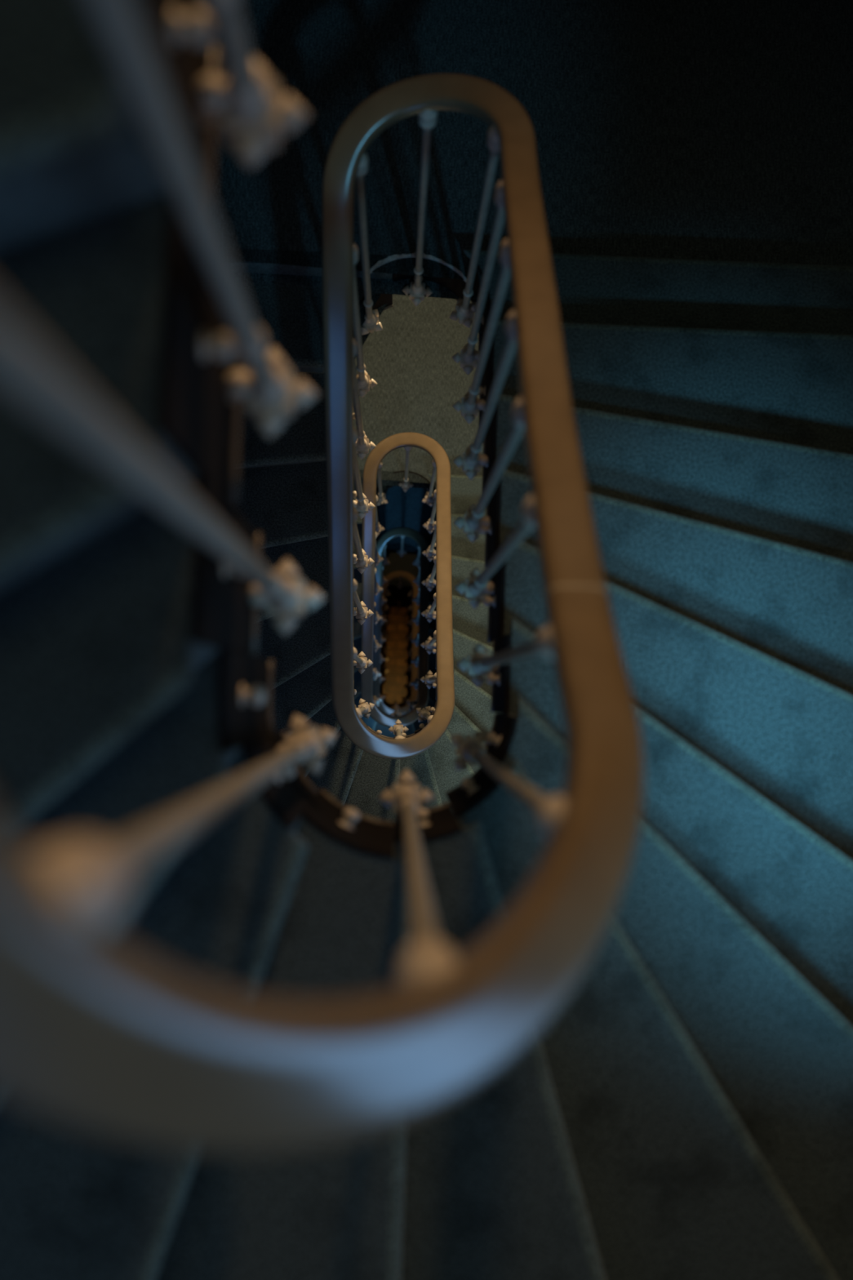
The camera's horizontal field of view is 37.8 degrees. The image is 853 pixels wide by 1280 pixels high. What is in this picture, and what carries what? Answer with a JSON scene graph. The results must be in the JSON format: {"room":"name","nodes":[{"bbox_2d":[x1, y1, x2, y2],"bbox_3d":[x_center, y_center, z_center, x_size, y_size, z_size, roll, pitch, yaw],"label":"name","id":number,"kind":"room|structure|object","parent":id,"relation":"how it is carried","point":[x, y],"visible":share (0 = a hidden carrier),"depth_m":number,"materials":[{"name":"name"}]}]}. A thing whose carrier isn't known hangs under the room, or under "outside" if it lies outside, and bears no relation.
{"room":"stairwell","nodes":[
{"label":"stairwell","id":0,"kind":"room"},
{"bbox_2d":[0,73,644,1153],"bbox_3d":[-0.153,-0.145,7.019,0.354,15.761,1.248,2,88,-1],"label":"handrail","id":1,"kind":"object","parent":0,"point":[101,1035],"visible":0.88,"depth_m":0.68,"materials":[{"name":"brown wood"}]},
{"bbox_2d":[382,607,408,703],"bbox_3d":[-0.399,0.160,16.399,2.800,0.200,3.850,2,88,-1],"label":"floor","id":2,"kind":"structure","parent":0,"point":[397,642],"depth_m":16.30,"materials":[{"name":"brown wood"}]},
{"bbox_3d":[-0.080,-2.052,6.863,2.400,19.047,0.200,2,88,-1],"label":"wall","id":3,"kind":"structure","parent":0,"visible":0},
{"bbox_2d":[248,294,483,491],"bbox_3d":[-0.084,-1.360,6.045,2.400,0.177,1.249,2,88,-1],"label":"stair landing","id":4,"kind":"structure","parent":3,"relation":"attached to","point":[418,380],"depth_m":5.95,"materials":[{"name":"carpet"}]},
{"bbox_2d":[398,446,413,492],"bbox_3d":[-0.088,-0.780,5.602,0.060,1.045,0.060,-40,89,-3],"label":"baluster","id":5,"kind":"object","parent":4,"relation":"on","point":[405,485],"visible":0.95,"depth_m":5.76,"materials":[{"name":"beige paint"}]},
{"bbox_2d":[385,586,413,608],"bbox_3d":[-0.319,-1.002,14.881,2.400,0.177,1.249,2,88,-1],"label":"stair landing","id":6,"kind":"structure","parent":3,"relation":"attached to","point":[393,591],"depth_m":14.78,"materials":[{"name":"carpet"}]},
{"bbox_2d":[382,552,420,588],"bbox_3d":[-0.240,-1.122,11.936,2.400,0.177,1.249,2,88,-1],"label":"stair landing","id":7,"kind":"structure","parent":3,"relation":"attached to","point":[397,562],"depth_m":11.83,"materials":[{"name":"carpet"}]},
{"bbox_2d":[376,486,435,555],"bbox_3d":[-0.162,-1.241,8.991,2.400,0.177,1.249,2,88,-1],"label":"stair landing","id":8,"kind":"structure","parent":3,"relation":"attached to","point":[402,509],"depth_m":8.89,"materials":[{"name":"carpet"}]},
{"bbox_2d":[396,536,407,556],"bbox_3d":[-0.166,-0.661,8.548,0.060,1.045,0.060,-40,89,-3],"label":"baluster","id":9,"kind":"object","parent":8,"relation":"on","point":[402,552],"visible":0.9,"depth_m":8.86,"materials":[{"name":"beige paint"}]},
{"bbox_2d":[0,0,852,301],"bbox_3d":[-0.006,-1.480,3.098,2.400,0.181,1.249,2,88,-1],"label":"stair landing","id":10,"kind":"structure","parent":3,"relation":"attached to","point":[702,130],"depth_m":3.02,"materials":[{"name":"carpet"}]},
{"bbox_2d":[401,109,438,306],"bbox_3d":[-0.010,-0.899,2.657,0.060,1.045,0.060,-40,89,-3],"label":"baluster","id":11,"kind":"object","parent":10,"relation":"on","point":[427,119],"visible":0.98,"depth_m":2.57,"materials":[{"name":"beige paint"}]},
{"bbox_3d":[-0.208,1.593,6.712,2.400,19.047,0.200,2,88,-1],"label":"wall","id":12,"kind":"structure","parent":0,"visible":0},
{"bbox_2d":[0,730,319,1279],"bbox_3d":[-0.419,0.797,1.380,0.425,0.362,1.404,36,87,0],"label":"stair step","id":13,"kind":"structure","parent":12,"relation":"attached to","point":[76,1203],"depth_m":1.22,"materials":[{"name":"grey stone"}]},
{"bbox_2d":[26,713,337,938],"bbox_3d":[-0.130,0.103,0.932,0.060,1.165,0.060,24,87,0],"label":"baluster","id":14,"kind":"object","parent":13,"relation":"attached to","point":[91,878],"visible":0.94,"depth_m":0.46,"materials":[{"name":"beige paint"}]},
{"bbox_2d":[155,788,410,1279],"bbox_3d":[-0.265,0.731,1.500,0.466,0.277,1.087,2,88,-1],"label":"stair step","id":15,"kind":"structure","parent":12,"relation":"attached to","point":[332,1211],"depth_m":1.37,"materials":[{"name":"teal carpet"}]},
{"bbox_2d":[300,704,367,816],"bbox_3d":[-0.497,0.916,4.326,0.425,0.362,1.404,36,87,0],"label":"stair step","id":16,"kind":"structure","parent":12,"relation":"attached to","point":[342,758],"depth_m":4.17,"materials":[{"name":"teal carpet"}]},
{"bbox_2d":[355,698,374,719],"bbox_3d":[-0.208,0.222,3.878,0.060,1.165,0.060,24,87,0],"label":"baluster","id":17,"kind":"object","parent":16,"relation":"attached to","point":[364,708],"visible":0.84,"depth_m":4.40,"materials":[{"name":"beige paint"}]},
{"bbox_2d":[361,714,377,730],"bbox_3d":[-0.575,1.036,7.271,0.425,0.362,1.404,36,87,0],"label":"stair step","id":18,"kind":"structure","parent":12,"relation":"attached to","point":[371,722],"depth_m":7.12,"materials":[{"name":"teal carpet"}]},
{"bbox_2d":[344,725,399,822],"bbox_3d":[-0.344,0.850,4.445,0.466,0.277,1.087,2,88,-1],"label":"stair step","id":19,"kind":"structure","parent":12,"relation":"attached to","point":[374,775],"depth_m":4.33,"materials":[{"name":"teal carpet"}]},
{"bbox_2d":[374,722,395,737],"bbox_3d":[-0.422,0.969,7.391,0.466,0.277,1.087,2,88,-1],"label":"stair step","id":20,"kind":"structure","parent":12,"relation":"attached to","point":[384,730],"depth_m":7.28,"materials":[{"name":"teal carpet"}]},
{"bbox_2d":[400,715,415,735],"bbox_3d":[0.002,1.002,7.556,0.438,0.277,1.066,2,88,-1],"label":"stair step","id":21,"kind":"structure","parent":12,"relation":"attached to","point":[411,730],"depth_m":7.44,"materials":[{"name":"teal carpet"}]},
{"bbox_2d":[408,711,426,730],"bbox_3d":[0.142,1.094,7.711,0.422,0.277,1.368,-32,89,-3],"label":"stair step","id":22,"kind":"structure","parent":12,"relation":"attached to","point":[416,725],"depth_m":7.59,"materials":[{"name":"teal carpet"}]},
{"bbox_2d":[394,733,442,808],"bbox_3d":[0.080,0.882,4.611,0.438,0.277,1.066,2,88,-1],"label":"stair step","id":23,"kind":"structure","parent":12,"relation":"attached to","point":[420,766],"depth_m":4.49,"materials":[{"name":"teal carpet"}]},
{"bbox_2d":[388,719,408,738],"bbox_3d":[-0.091,0.316,4.117,0.060,1.155,0.060,44,87,1],"label":"baluster","id":24,"kind":"object","parent":23,"relation":"attached to","point":[397,729],"visible":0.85,"depth_m":4.63,"materials":[{"name":"beige paint"}]},
{"bbox_2d":[414,721,474,804],"bbox_3d":[0.220,0.974,4.766,0.422,0.277,1.368,-32,89,-3],"label":"stair step","id":25,"kind":"structure","parent":12,"relation":"attached to","point":[442,754],"depth_m":4.64,"materials":[{"name":"teal carpet"}]},
{"bbox_2d":[416,706,433,723],"bbox_3d":[0.007,0.272,4.370,0.060,1.135,0.060,-9,88,-2],"label":"baluster","id":26,"kind":"object","parent":25,"relation":"attached to","point":[424,714],"visible":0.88,"depth_m":4.87,"materials":[{"name":"beige paint"}]},
{"bbox_2d":[394,801,606,1279],"bbox_3d":[0.158,0.763,1.665,0.438,0.277,1.066,2,88,-1],"label":"stair step","id":27,"kind":"structure","parent":12,"relation":"attached to","point":[492,1188],"depth_m":1.53,"materials":[{"name":"teal carpet"}]},
{"bbox_2d":[377,768,458,985],"bbox_3d":[-0.013,0.197,1.172,0.060,1.155,0.060,44,87,1],"label":"baluster","id":28,"kind":"object","parent":27,"relation":"attached to","point":[426,957],"visible":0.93,"depth_m":0.82,"materials":[{"name":"beige paint"}]},
{"bbox_2d":[444,758,839,1279],"bbox_3d":[0.298,0.855,1.821,0.422,0.277,1.368,-32,89,-3],"label":"stair step","id":29,"kind":"structure","parent":12,"relation":"attached to","point":[674,1185],"depth_m":1.69,"materials":[{"name":"teal carpet"}]},
{"bbox_2d":[450,729,566,839],"bbox_3d":[0.085,0.153,1.425,0.060,1.135,0.060,-9,88,-2],"label":"baluster","id":30,"kind":"object","parent":29,"relation":"attached to","point":[471,750],"visible":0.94,"depth_m":1.23,"materials":[{"name":"beige paint"}]},
{"bbox_3d":[-1.443,-0.277,6.754,0.200,19.047,3.850,2,88,-1],"label":"wall","id":31,"kind":"structure","parent":0,"visible":0},
{"bbox_2d":[0,0,219,252],"bbox_3d":[-0.709,-0.234,0.740,1.193,0.257,0.339,-21,88,-2],"label":"stair step","id":32,"kind":"structure","parent":31,"relation":"attached to","point":[74,148],"depth_m":0.69,"materials":[{"name":"teal carpet"}]},
{"bbox_2d":[194,0,310,169],"bbox_3d":[-0.108,-0.379,0.348,0.060,1.095,0.060,-43,89,-3],"label":"baluster","id":33,"kind":"object","parent":32,"relation":"attached to","point":[249,108],"visible":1,"depth_m":0.82,"materials":[{"name":"beige paint"}]},
{"bbox_2d":[0,190,244,594],"bbox_3d":[-0.745,0.044,0.906,1.344,0.302,0.357,-31,89,-3],"label":"stair step","id":34,"kind":"structure","parent":31,"relation":"attached to","point":[125,300],"depth_m":0.78,"materials":[{"name":"teal carpet"}]},
{"bbox_2d":[84,0,318,439],"bbox_3d":[-0.118,-0.227,0.521,0.060,1.125,0.060,-43,89,-3],"label":"baluster","id":35,"kind":"object","parent":34,"relation":"attached to","point":[270,392],"visible":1,"depth_m":0.62,"materials":[{"name":"beige paint"}]},
{"bbox_2d":[0,475,262,835],"bbox_3d":[-0.770,0.338,1.071,1.514,0.347,0.311,-41,89,-3],"label":"stair step","id":36,"kind":"structure","parent":31,"relation":"attached to","point":[97,642],"depth_m":0.93,"materials":[{"name":"teal carpet"}]},
{"bbox_2d":[0,305,324,636],"bbox_3d":[-0.129,-0.065,0.714,0.060,1.155,0.060,-43,89,-3],"label":"baluster","id":37,"kind":"object","parent":36,"relation":"attached to","point":[29,374],"visible":1,"depth_m":0.47,"materials":[{"name":"beige paint"}]},
{"bbox_2d":[0,648,275,1104],"bbox_3d":[-0.756,0.592,1.229,0.408,0.372,1.619,36,87,0],"label":"stair step","id":38,"kind":"structure","parent":31,"relation":"attached to","point":[188,748],"depth_m":1.08,"materials":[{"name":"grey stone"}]},
{"bbox_2d":[3,461,356,592],"bbox_3d":[-0.748,-0.343,3.523,1.113,0.222,0.294,-11,88,-2],"label":"stair step","id":39,"kind":"structure","parent":31,"relation":"attached to","point":[287,504],"depth_m":3.42,"materials":[{"name":"teal carpet"}]},
{"bbox_2d":[353,427,375,519],"bbox_3d":[-0.176,-0.408,3.106,0.060,1.075,0.060,-43,89,-3],"label":"baluster","id":40,"kind":"object","parent":39,"relation":"attached to","point":[361,504],"visible":0.77,"depth_m":3.33,"materials":[{"name":"beige paint"}]},
{"bbox_2d":[217,595,356,688],"bbox_3d":[-0.823,0.163,3.851,1.344,0.302,0.357,-31,89,-3],"label":"stair step","id":41,"kind":"structure","parent":31,"relation":"attached to","point":[308,642],"depth_m":3.72,"materials":[{"name":"teal carpet"}]},
{"bbox_2d":[353,578,373,625],"bbox_3d":[-0.196,-0.107,3.466,0.060,1.125,0.060,-43,89,-3],"label":"baluster","id":42,"kind":"object","parent":41,"relation":"attached to","point":[362,613],"visible":0.74,"depth_m":3.90,"materials":[{"name":"beige paint"}]},
{"bbox_2d":[239,369,355,468],"bbox_3d":[-0.717,-0.540,3.366,1.060,0.202,0.356,2,88,-1],"label":"stair step","id":43,"kind":"structure","parent":31,"relation":"attached to","point":[302,438],"depth_m":3.28,"materials":[{"name":"teal carpet"}]},
{"bbox_2d":[352,337,376,459],"bbox_3d":[-0.167,-0.553,2.931,0.060,1.065,0.060,-43,89,-3],"label":"baluster","id":44,"kind":"object","parent":43,"relation":"attached to","point":[362,445],"visible":0.64,"depth_m":3.08,"materials":[{"name":"beige paint"}]},
{"bbox_2d":[353,242,377,398],"bbox_3d":[-0.158,-0.696,2.795,0.060,1.055,0.060,-43,89,-3],"label":"baluster","id":45,"kind":"object","parent":43,"relation":"attached to","point":[364,383],"visible":0.62,"depth_m":2.89,"materials":[{"name":"beige paint"}]},
{"bbox_2d":[241,654,354,746],"bbox_3d":[-0.849,0.458,4.017,1.514,0.347,0.311,-41,89,-3],"label":"stair step","id":46,"kind":"structure","parent":31,"relation":"attached to","point":[304,695],"depth_m":3.87,"materials":[{"name":"teal carpet"}]},
{"bbox_2d":[353,647,373,674],"bbox_3d":[-0.207,0.055,3.659,0.060,1.155,0.060,-43,89,-3],"label":"baluster","id":47,"kind":"object","parent":46,"relation":"attached to","point":[362,662],"visible":0.83,"depth_m":4.17,"materials":[{"name":"beige paint"}]},
{"bbox_2d":[258,536,356,622],"bbox_3d":[-0.787,-0.115,3.686,1.193,0.257,0.339,-21,88,-2],"label":"stair step","id":48,"kind":"structure","parent":31,"relation":"attached to","point":[310,557],"depth_m":3.58,"materials":[{"name":"teal carpet"}]},
{"bbox_2d":[353,506,374,573],"bbox_3d":[-0.186,-0.260,3.293,0.060,1.095,0.060,-43,89,-3],"label":"baluster","id":49,"kind":"object","parent":48,"relation":"attached to","point":[362,562],"visible":0.82,"depth_m":3.59,"materials":[{"name":"beige paint"}]},
{"bbox_2d":[240,282,393,373],"bbox_3d":[-0.662,-0.814,3.219,1.144,0.192,0.229,2,88,-1],"label":"stair step","id":50,"kind":"structure","parent":31,"relation":"attached to","point":[291,318],"depth_m":3.13,"materials":[{"name":"teal carpet"}]},
{"bbox_2d":[355,152,382,335],"bbox_3d":[-0.135,-0.833,2.705,0.060,1.045,0.060,-15,88,-2],"label":"baluster","id":51,"kind":"object","parent":50,"relation":"on","point":[371,322],"visible":0.75,"depth_m":2.65,"materials":[{"name":"beige paint"}]},
{"bbox_2d":[293,680,356,776],"bbox_3d":[-0.835,0.711,4.175,0.408,0.372,1.619,36,87,0],"label":"stair step","id":52,"kind":"structure","parent":31,"relation":"attached to","point":[326,717],"depth_m":4.02,"materials":[{"name":"teal carpet"}]},
{"bbox_2d":[353,670,361,698],"bbox_3d":[-0.927,0.577,6.962,1.514,0.347,0.311,-41,89,-3],"label":"stair step","id":53,"kind":"structure","parent":31,"relation":"attached to","point":[357,675],"depth_m":6.82,"materials":[{"name":"teal carpet"}]},
{"bbox_2d":[373,666,381,680],"bbox_3d":[-0.285,0.174,6.605,0.060,1.155,0.060,-43,89,-3],"label":"baluster","id":54,"kind":"object","parent":53,"relation":"attached to","point":[375,673],"visible":0.67,"depth_m":7.12,"materials":[{"name":"beige paint"}]},
{"bbox_2d":[353,637,361,672],"bbox_3d":[-0.901,0.282,6.797,1.344,0.302,0.357,-31,89,-3],"label":"stair step","id":55,"kind":"structure","parent":31,"relation":"attached to","point":[357,642],"depth_m":6.67,"materials":[{"name":"teal carpet"}]},
{"bbox_2d":[373,635,382,653],"bbox_3d":[-0.274,0.012,6.411,0.060,1.125,0.060,-43,89,-3],"label":"baluster","id":56,"kind":"object","parent":55,"relation":"attached to","point":[376,646],"visible":0.62,"depth_m":6.91,"materials":[{"name":"beige paint"}]},
{"bbox_2d":[353,615,361,639],"bbox_3d":[-0.865,0.004,6.631,1.193,0.257,0.339,-21,88,-2],"label":"stair step","id":57,"kind":"structure","parent":31,"relation":"attached to","point":[357,626],"depth_m":6.52,"materials":[{"name":"teal carpet"}]},
{"bbox_2d":[373,602,382,624],"bbox_3d":[-0.265,-0.141,6.239,0.060,1.095,0.060,-43,89,-3],"label":"baluster","id":58,"kind":"object","parent":57,"relation":"attached to","point":[376,616],"visible":0.63,"depth_m":6.71,"materials":[{"name":"beige paint"}]},
{"bbox_2d":[353,568,361,608],"bbox_3d":[-0.826,-0.224,6.468,1.113,0.222,0.294,-11,88,-2],"label":"stair step","id":59,"kind":"structure","parent":31,"relation":"attached to","point":[357,575],"depth_m":6.37,"materials":[{"name":"teal carpet"}]},
{"bbox_2d":[374,567,383,596],"bbox_3d":[-0.255,-0.288,6.051,0.060,1.075,0.060,-43,89,-3],"label":"baluster","id":60,"kind":"object","parent":59,"relation":"attached to","point":[377,588],"visible":0.63,"depth_m":6.50,"materials":[{"name":"beige paint"}]},
{"bbox_2d":[353,524,362,568],"bbox_3d":[-0.795,-0.421,6.312,1.060,0.202,0.356,2,88,-1],"label":"stair step","id":61,"kind":"structure","parent":31,"relation":"attached to","point":[359,526],"depth_m":6.23,"materials":[{"name":"teal carpet"}]},
{"bbox_2d":[374,531,383,566],"bbox_3d":[-0.245,-0.434,5.876,0.060,1.065,0.060,-43,89,-3],"label":"baluster","id":62,"kind":"object","parent":61,"relation":"attached to","point":[377,557],"visible":0.63,"depth_m":6.32,"materials":[{"name":"beige paint"}]},
{"bbox_2d":[375,495,384,536],"bbox_3d":[-0.236,-0.576,5.740,0.060,1.055,0.060,-43,89,-3],"label":"baluster","id":63,"kind":"object","parent":61,"relation":"attached to","point":[378,527],"visible":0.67,"depth_m":6.06,"materials":[{"name":"beige paint"}]},
{"bbox_2d":[353,483,393,524],"bbox_3d":[-0.740,-0.694,6.164,1.144,0.192,0.229,2,88,-1],"label":"stair step","id":64,"kind":"structure","parent":31,"relation":"attached to","point":[384,488],"depth_m":6.08,"materials":[{"name":"teal carpet"}]},
{"bbox_2d":[376,461,387,506],"bbox_3d":[-0.213,-0.714,5.650,0.060,1.045,0.060,-15,88,-2],"label":"baluster","id":65,"kind":"object","parent":64,"relation":"on","point":[382,499],"visible":0.82,"depth_m":5.83,"materials":[{"name":"beige paint"}]},
{"bbox_2d":[382,551,390,562],"bbox_3d":[-0.818,-0.575,9.109,1.144,0.192,0.229,2,88,-1],"label":"stair step","id":66,"kind":"structure","parent":31,"relation":"attached to","point":[387,553],"depth_m":9.03,"materials":[{"name":"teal carpet"}]},
{"bbox_2d":[382,544,389,565],"bbox_3d":[-0.291,-0.594,8.596,0.060,1.045,0.060,-15,88,-2],"label":"baluster","id":67,"kind":"object","parent":66,"relation":"on","point":[385,558],"visible":0.8,"depth_m":8.91,"materials":[{"name":"beige paint"}]},
{"bbox_3d":[1.155,-0.182,6.820,0.200,19.047,3.850,2,88,-1],"label":"wall","id":68,"kind":"structure","parent":0,"visible":0},
{"bbox_2d":[416,697,435,715],"bbox_3d":[0.398,1.031,7.876,1.582,0.277,0.414,45,87,1],"label":"stair step","id":69,"kind":"structure","parent":68,"relation":"attached to","point":[431,703],"depth_m":7.75,"materials":[{"name":"teal carpet"}]},
{"bbox_2d":[416,546,435,574],"bbox_3d":[0.468,-0.517,8.839,1.096,0.209,0.230,2,88,-1],"label":"stair step","id":70,"kind":"structure","parent":68,"relation":"attached to","point":[431,563],"depth_m":8.72,"materials":[{"name":"teal carpet"}]},
{"bbox_2d":[412,545,420,567],"bbox_3d":[-0.049,-0.575,8.435,0.060,1.045,0.060,27,87,0],"label":"baluster","id":71,"kind":"object","parent":70,"relation":"on","point":[417,562],"visible":0.78,"depth_m":8.75,"materials":[{"name":"beige paint"}]},
{"bbox_2d":[417,682,435,702],"bbox_3d":[0.541,0.708,8.021,1.504,0.222,0.316,44,87,1],"label":"stair step","id":72,"kind":"structure","parent":68,"relation":"attached to","point":[432,691],"depth_m":7.91,"materials":[{"name":"teal carpet"}]},
{"bbox_2d":[428,574,435,602],"bbox_3d":[0.480,-0.254,8.691,1.060,0.245,0.355,2,88,-1],"label":"stair step","id":73,"kind":"structure","parent":68,"relation":"attached to","point":[433,591],"depth_m":8.56,"materials":[{"name":"teal carpet"}]},
{"bbox_2d":[428,602,435,629],"bbox_3d":[0.500,-0.067,8.507,1.106,0.202,0.294,15,87,-1],"label":"stair step","id":74,"kind":"structure","parent":68,"relation":"attached to","point":[432,624],"depth_m":8.40,"materials":[{"name":"teal carpet"}]},
{"bbox_2d":[428,651,436,675],"bbox_3d":[0.538,0.422,8.183,1.332,0.212,0.361,35,87,0],"label":"stair step","id":75,"kind":"structure","parent":68,"relation":"attached to","point":[432,657],"depth_m":8.07,"materials":[{"name":"teal carpet"}]},
{"bbox_2d":[427,473,486,515],"bbox_3d":[0.546,-0.637,5.893,1.096,0.209,0.230,2,88,-1],"label":"stair step","id":76,"kind":"structure","parent":68,"relation":"attached to","point":[465,492],"depth_m":5.78,"materials":[{"name":"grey carpet"}]},
{"bbox_2d":[422,459,436,506],"bbox_3d":[0.029,-0.694,5.490,0.060,1.045,0.060,27,87,0],"label":"baluster","id":77,"kind":"object","parent":76,"relation":"on","point":[429,498],"visible":0.81,"depth_m":5.74,"materials":[{"name":"beige paint"}]},
{"bbox_2d":[431,699,485,772],"bbox_3d":[0.476,0.912,4.931,1.582,0.277,0.414,45,87,1],"label":"stair step","id":78,"kind":"structure","parent":68,"relation":"attached to","point":[460,723],"depth_m":4.81,"materials":[{"name":"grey stone"}]},
{"bbox_2d":[434,513,486,560],"bbox_3d":[0.558,-0.373,5.746,1.060,0.245,0.355,2,88,-1],"label":"stair step","id":79,"kind":"structure","parent":68,"relation":"attached to","point":[461,545],"depth_m":5.62,"materials":[{"name":"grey carpet"}]},
{"bbox_2d":[422,520,435,561],"bbox_3d":[0.033,-0.417,5.220,0.060,1.055,0.060,-43,89,-3],"label":"baluster","id":80,"kind":"object","parent":79,"relation":"attached to","point":[430,552],"visible":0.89,"depth_m":5.59,"materials":[{"name":"beige paint"}]},
{"bbox_2d":[422,489,435,533],"bbox_3d":[0.035,-0.555,5.365,0.060,1.045,0.060,-43,89,-3],"label":"baluster","id":81,"kind":"object","parent":79,"relation":"attached to","point":[429,525],"visible":0.7,"depth_m":5.67,"materials":[{"name":"beige paint"}]},
{"bbox_2d":[432,594,493,646],"bbox_3d":[0.601,0.033,5.398,1.182,0.202,0.341,25,87,0],"label":"stair step","id":82,"kind":"structure","parent":68,"relation":"attached to","point":[472,622],"depth_m":5.29,"materials":[{"name":"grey carpet"}]},
{"bbox_2d":[421,592,435,622],"bbox_3d":[0.030,-0.133,4.929,0.060,1.075,0.060,-43,89,-3],"label":"baluster","id":83,"kind":"object","parent":82,"relation":"attached to","point":[428,614],"visible":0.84,"depth_m":5.38,"materials":[{"name":"beige paint"}]},
{"bbox_2d":[432,628,493,695],"bbox_3d":[0.616,0.303,5.237,1.332,0.212,0.361,35,87,0],"label":"stair step","id":84,"kind":"structure","parent":68,"relation":"attached to","point":[464,644],"depth_m":5.13,"materials":[{"name":"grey carpet"}]},
{"bbox_2d":[420,630,435,653],"bbox_3d":[0.029,0.002,4.775,0.060,1.095,0.060,-43,89,-3],"label":"baluster","id":85,"kind":"object","parent":84,"relation":"attached to","point":[429,645],"visible":0.84,"depth_m":5.25,"materials":[{"name":"beige paint"}]},
{"bbox_2d":[432,669,502,734],"bbox_3d":[0.619,0.588,5.075,1.504,0.222,0.316,44,87,1],"label":"stair step","id":86,"kind":"structure","parent":68,"relation":"attached to","point":[472,700],"depth_m":4.97,"materials":[{"name":"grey carpet"}]},
{"bbox_2d":[420,670,436,688],"bbox_3d":[0.029,0.142,4.595,0.060,1.110,0.060,-43,89,-3],"label":"baluster","id":87,"kind":"object","parent":86,"relation":"attached to","point":[429,679],"visible":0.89,"depth_m":5.09,"materials":[{"name":"beige paint"}]},
{"bbox_2d":[451,555,488,602],"bbox_3d":[0.578,-0.187,5.562,1.106,0.202,0.294,15,87,-1],"label":"stair step","id":88,"kind":"structure","parent":68,"relation":"attached to","point":[462,566],"depth_m":5.46,"materials":[{"name":"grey carpet"}]},
{"bbox_2d":[422,555,435,591],"bbox_3d":[0.032,-0.274,5.071,0.060,1.065,0.060,-43,89,-3],"label":"baluster","id":89,"kind":"object","parent":88,"relation":"attached to","point":[430,582],"visible":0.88,"depth_m":5.51,"materials":[{"name":"beige paint"}]},
{"bbox_2d":[462,249,852,351],"bbox_3d":[0.624,-0.756,2.948,1.096,0.209,0.230,2,88,-1],"label":"stair step","id":90,"kind":"structure","parent":68,"relation":"attached to","point":[591,289],"depth_m":2.85,"materials":[{"name":"teal carpet"}]},
{"bbox_2d":[448,125,499,328],"bbox_3d":[0.107,-0.814,2.544,0.060,1.045,0.060,27,87,0],"label":"baluster","id":91,"kind":"object","parent":90,"relation":"on","point":[464,311],"visible":0.82,"depth_m":2.49,"materials":[{"name":"beige paint"}]},
{"bbox_2d":[451,179,505,374],"bbox_3d":[0.113,-0.674,2.420,0.060,1.045,0.060,-43,89,-3],"label":"baluster","id":92,"kind":"object","parent":90,"relation":"attached to","point":[468,357],"visible":0.81,"depth_m":2.38,"materials":[{"name":"beige paint"}]},
{"bbox_2d":[477,320,852,454],"bbox_3d":[0.636,-0.493,2.800,1.060,0.245,0.355,2,88,-1],"label":"stair step","id":93,"kind":"structure","parent":68,"relation":"attached to","point":[792,388],"depth_m":2.68,"materials":[{"name":"teal carpet"}]},
{"bbox_2d":[452,238,510,423],"bbox_3d":[0.112,-0.536,2.275,0.060,1.055,0.060,-43,89,-3],"label":"baluster","id":94,"kind":"object","parent":93,"relation":"attached to","point":[470,405],"visible":0.88,"depth_m":2.24,"materials":[{"name":"beige paint"}]},
{"bbox_2d":[479,469,852,694],"bbox_3d":[0.679,-0.086,2.453,1.182,0.202,0.341,25,87,0],"label":"stair step","id":95,"kind":"structure","parent":68,"relation":"attached to","point":[792,605],"depth_m":2.35,"materials":[{"name":"teal carpet"}]},
{"bbox_2d":[453,395,524,542],"bbox_3d":[0.108,-0.252,1.984,0.060,1.075,0.060,-43,89,-3],"label":"baluster","id":96,"kind":"object","parent":95,"relation":"attached to","point":[472,521],"visible":0.81,"depth_m":1.94,"materials":[{"name":"beige paint"}]},
{"bbox_2d":[480,394,852,561],"bbox_3d":[0.656,-0.306,2.616,1.106,0.202,0.294,15,87,-1],"label":"stair step","id":97,"kind":"structure","parent":68,"relation":"attached to","point":[797,495],"depth_m":2.52,"materials":[{"name":"teal carpet"}]},
{"bbox_2d":[453,309,516,479],"bbox_3d":[0.110,-0.393,2.126,0.060,1.065,0.060,-43,89,-3],"label":"baluster","id":98,"kind":"object","parent":97,"relation":"attached to","point":[472,460],"visible":0.91,"depth_m":2.09,"materials":[{"name":"beige paint"}]},
{"bbox_2d":[482,533,852,859],"bbox_3d":[0.695,0.184,2.292,1.332,0.212,0.361,35,87,0],"label":"stair step","id":99,"kind":"structure","parent":68,"relation":"attached to","point":[782,730],"depth_m":2.19,"materials":[{"name":"teal carpet"}]},
{"bbox_2d":[454,493,536,608],"bbox_3d":[0.107,-0.117,1.829,0.060,1.095,0.060,-43,89,-3],"label":"baluster","id":100,"kind":"object","parent":99,"relation":"attached to","point":[475,588],"visible":0.88,"depth_m":1.82,"materials":[{"name":"beige paint"}]},
{"bbox_2d":[484,696,852,1279],"bbox_3d":[0.554,0.792,1.985,1.582,0.277,0.414,45,87,1],"label":"stair step","id":101,"kind":"structure","parent":68,"relation":"attached to","point":[780,1052],"depth_m":1.86,"materials":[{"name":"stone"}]},
{"bbox_2d":[486,617,852,1025],"bbox_3d":[0.698,0.469,2.130,1.504,0.222,0.316,44,87,1],"label":"stair step","id":102,"kind":"structure","parent":68,"relation":"attached to","point":[794,887],"depth_m":2.02,"materials":[{"name":"teal carpet"}]},
{"bbox_2d":[456,624,553,687],"bbox_3d":[0.107,0.023,1.650,0.060,1.110,0.060,-43,89,-3],"label":"baluster","id":103,"kind":"object","parent":102,"relation":"attached to","point":[478,664],"visible":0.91,"depth_m":1.63,"materials":[{"name":"beige paint"}]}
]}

